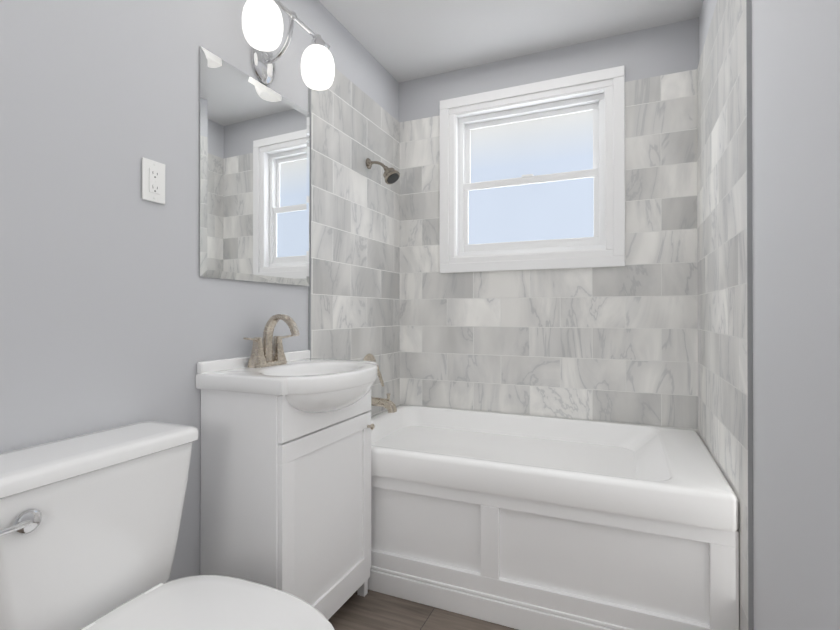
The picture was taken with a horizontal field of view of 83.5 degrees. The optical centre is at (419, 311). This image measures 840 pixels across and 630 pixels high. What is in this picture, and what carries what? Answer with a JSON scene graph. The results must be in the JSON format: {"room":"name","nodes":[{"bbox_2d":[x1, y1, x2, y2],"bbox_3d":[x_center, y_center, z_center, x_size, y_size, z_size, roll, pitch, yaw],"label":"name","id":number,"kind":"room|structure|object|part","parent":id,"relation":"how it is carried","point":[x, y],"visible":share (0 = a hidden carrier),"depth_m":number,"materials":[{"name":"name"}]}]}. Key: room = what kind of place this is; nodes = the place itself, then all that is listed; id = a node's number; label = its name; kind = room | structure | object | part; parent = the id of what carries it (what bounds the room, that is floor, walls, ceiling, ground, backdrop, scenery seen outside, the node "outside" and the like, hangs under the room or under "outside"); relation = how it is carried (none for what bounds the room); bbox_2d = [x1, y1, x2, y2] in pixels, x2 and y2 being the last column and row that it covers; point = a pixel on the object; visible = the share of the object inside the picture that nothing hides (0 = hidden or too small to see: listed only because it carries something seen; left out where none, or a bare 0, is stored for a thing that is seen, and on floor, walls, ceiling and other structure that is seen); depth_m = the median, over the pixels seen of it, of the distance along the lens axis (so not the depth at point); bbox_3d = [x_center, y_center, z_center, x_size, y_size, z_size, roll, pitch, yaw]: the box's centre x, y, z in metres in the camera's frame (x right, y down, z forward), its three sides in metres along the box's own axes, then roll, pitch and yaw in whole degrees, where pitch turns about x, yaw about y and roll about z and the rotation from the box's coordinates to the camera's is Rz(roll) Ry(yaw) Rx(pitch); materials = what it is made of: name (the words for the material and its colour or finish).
{"room":"bathroom","nodes":[
{"label":"bathroom","id":0,"kind":"room"},
{"bbox_2d":[0,0,398,581],"bbox_3d":[-0.992,-0.134,0.888,0.100,2.440,4.123,0,0,23],"label":"wall","id":1,"kind":"structure","parent":0,"point":[116,310],"depth_m":1.23,"materials":[{"name":"grey paint"}]},
{"bbox_2d":[142,157,164,203],"bbox_3d":[-0.744,-0.365,1.317,0.009,0.115,0.070,0,0,23],"label":"electrical outlet","id":2,"kind":"object","parent":1,"relation":"attached to","point":[153,181],"visible":1,"depth_m":1.31,"materials":[{"name":"white plastic"}]},
{"bbox_2d":[199,46,309,285],"bbox_3d":[-0.570,-0.466,1.705,0.018,0.718,0.536,0,0,23],"label":"mirror","id":3,"kind":"object","parent":1,"relation":"attached to","point":[254,176],"visible":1,"depth_m":1.65,"materials":[{"name":"clear glass"}]},
{"bbox_2d":[242,0,334,89],"bbox_3d":[-0.483,-0.947,1.685,0.197,0.233,0.441,0,0,23],"label":"sconce","id":4,"kind":"object","parent":1,"relation":"attached to","point":[262,24],"visible":1,"depth_m":1.68,"materials":[{"name":"white glass"}]},
{"bbox_3d":[-0.512,-0.942,1.532,0.128,0.142,0.128,0,0,23],"label":"lamp shade","id":5,"kind":"part","parent":4,"relation":"part of","materials":[{"name":"white glass"}]},
{"bbox_3d":[-0.392,-0.941,1.807,0.128,0.142,0.128,0,0,23],"label":"lamp shade","id":6,"kind":"part","parent":4,"relation":"part of","materials":[{"name":"white glass"}]},
{"bbox_2d":[311,68,399,416],"bbox_3d":[-0.292,-0.007,2.358,0.010,2.200,0.847,0,0,23],"label":"wall tiles","id":7,"kind":"structure","parent":1,"relation":"attached to","point":[355,257],"depth_m":2.29,"materials":[{"name":"tile"}]},
{"bbox_2d":[363,354,383,386],"bbox_3d":[-0.221,0.298,2.392,0.089,0.165,0.156,0,0,23],"label":"shower valve","id":8,"kind":"object","parent":7,"relation":"attached to","point":[369,357],"visible":0.23,"depth_m":2.38,"materials":[{"name":"silver metal"}]},
{"bbox_2d":[366,158,399,183],"bbox_3d":[-0.186,-0.713,2.369,0.176,0.146,0.085,0,0,23],"label":"shower head","id":9,"kind":"object","parent":7,"relation":"attached to","point":[391,175],"visible":1,"depth_m":2.35},
{"bbox_2d":[328,590,517,629],"bbox_3d":[-0.245,1.135,0.557,1.729,0.100,4.323,0,0,23],"label":"floor","id":10,"kind":"structure","parent":0,"point":[372,610],"depth_m":1.68,"materials":[{"name":"wood"}]},
{"bbox_2d":[0,421,334,629],"bbox_3d":[-0.502,0.691,0.936,0.749,0.792,0.472,0,0,23],"label":"toilet","id":11,"kind":"object","parent":10,"relation":"on","point":[89,526],"visible":1,"depth_m":0.98,"materials":[{"name":"white ceramic"}]},
{"bbox_3d":[-0.726,0.386,0.836,0.024,0.046,0.105,0,0,23],"label":"lever","id":12,"kind":"part","parent":11,"relation":"part of","materials":[{"name":"silver metal"}]},
{"bbox_2d":[196,314,376,619],"bbox_3d":[-0.380,0.549,1.611,0.439,1.081,0.550,0,0,23],"label":"bathroom vanity","id":13,"kind":"object","parent":10,"relation":"on","point":[285,500],"visible":1,"depth_m":1.44,"materials":[{"name":"white paint"}]},
{"bbox_2d":[243,314,299,367],"bbox_3d":[-0.489,0.099,1.639,0.156,0.181,0.240,0,0,23],"label":"faucet","id":14,"kind":"object","parent":13,"relation":"on","point":[269,352],"depth_m":1.64,"materials":[{"name":"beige metal"}]},
{"bbox_3d":[-0.186,0.435,1.783,0.026,0.024,0.023,0,0,23],"label":"knob","id":15,"kind":"part","parent":13,"relation":"part of","materials":[{"name":"silver metal"}]},
{"bbox_2d":[368,393,738,629],"bbox_3d":[0.401,0.750,2.045,1.505,0.683,0.859,0,0,23],"label":"bathtub","id":16,"kind":"object","parent":10,"relation":"on","point":[521,522],"visible":0.77,"depth_m":1.64,"materials":[{"name":"white ceramic"}]},
{"bbox_3d":[-0.190,0.459,2.378,0.157,0.097,0.062,0,0,23],"label":"spout","id":17,"kind":"part","parent":16,"relation":"part of","materials":[{"name":"silver metal"}]},
{"bbox_2d":[319,0,702,82],"bbox_3d":[-0.245,-1.405,0.569,1.729,0.100,4.323,0,0,23],"label":"ceiling","id":18,"kind":"structure","parent":0,"point":[402,40],"depth_m":2.22,"materials":[{"name":"white paint"}]},
{"bbox_2d":[399,17,698,121],"bbox_3d":[0.597,-0.126,2.499,1.729,2.440,0.100,0,0,23],"label":"wall","id":19,"kind":"structure","parent":0,"point":[671,48],"depth_m":2.38,"materials":[{"name":"grey paint"}]},
{"bbox_2d":[440,65,624,272],"bbox_3d":[0.570,-0.699,2.499,0.951,0.965,0.126,0,0,23],"label":"window","id":20,"kind":"structure","parent":19,"relation":"in","point":[563,209],"depth_m":2.49,"materials":[{"name":"white wood"}]},
{"bbox_3d":[0.581,-0.699,2.527,0.769,0.783,0.063,0,0,23],"label":"window sash","id":21,"kind":"part","parent":20,"relation":"part of","materials":[{"name":"white plastic"}]},
{"bbox_3d":[0.585,-0.699,2.536,0.781,0.795,0.046,0,0,23],"label":"glass","id":22,"kind":"part","parent":20,"relation":"part of","materials":[{"name":"blue"}]},
{"bbox_2d":[400,69,697,432],"bbox_3d":[0.575,-0.007,2.449,1.529,2.200,0.010,0,0,23],"label":"wall tile","id":23,"kind":"structure","parent":19,"relation":"attached to","point":[611,344],"depth_m":2.34,"materials":[{"name":"tile"}]},
{"bbox_2d":[699,0,839,629],"bbox_3d":[0.502,-0.137,0.238,0.100,2.440,4.123,0,0,23],"label":"wall","id":24,"kind":"structure","parent":0,"point":[796,268],"depth_m":0.94,"materials":[{"name":"grey paint"}]},
{"bbox_2d":[697,0,747,629],"bbox_3d":[1.080,-0.010,1.706,0.010,2.200,0.950,0,0,23],"label":"wall tiles","id":25,"kind":"structure","parent":24,"relation":"attached to","point":[722,236],"depth_m":1.55,"materials":[{"name":"tile"}]},
{"bbox_2d":[308,0,753,629],"bbox_3d":[0.214,-0.010,1.618,1.533,2.200,0.005,0,0,27],"label":"tile trim","id":26,"kind":"structure","parent":25,"relation":"attached to","point":[750,396],"depth_m":1.27,"materials":[{"name":"grey"}]}
]}

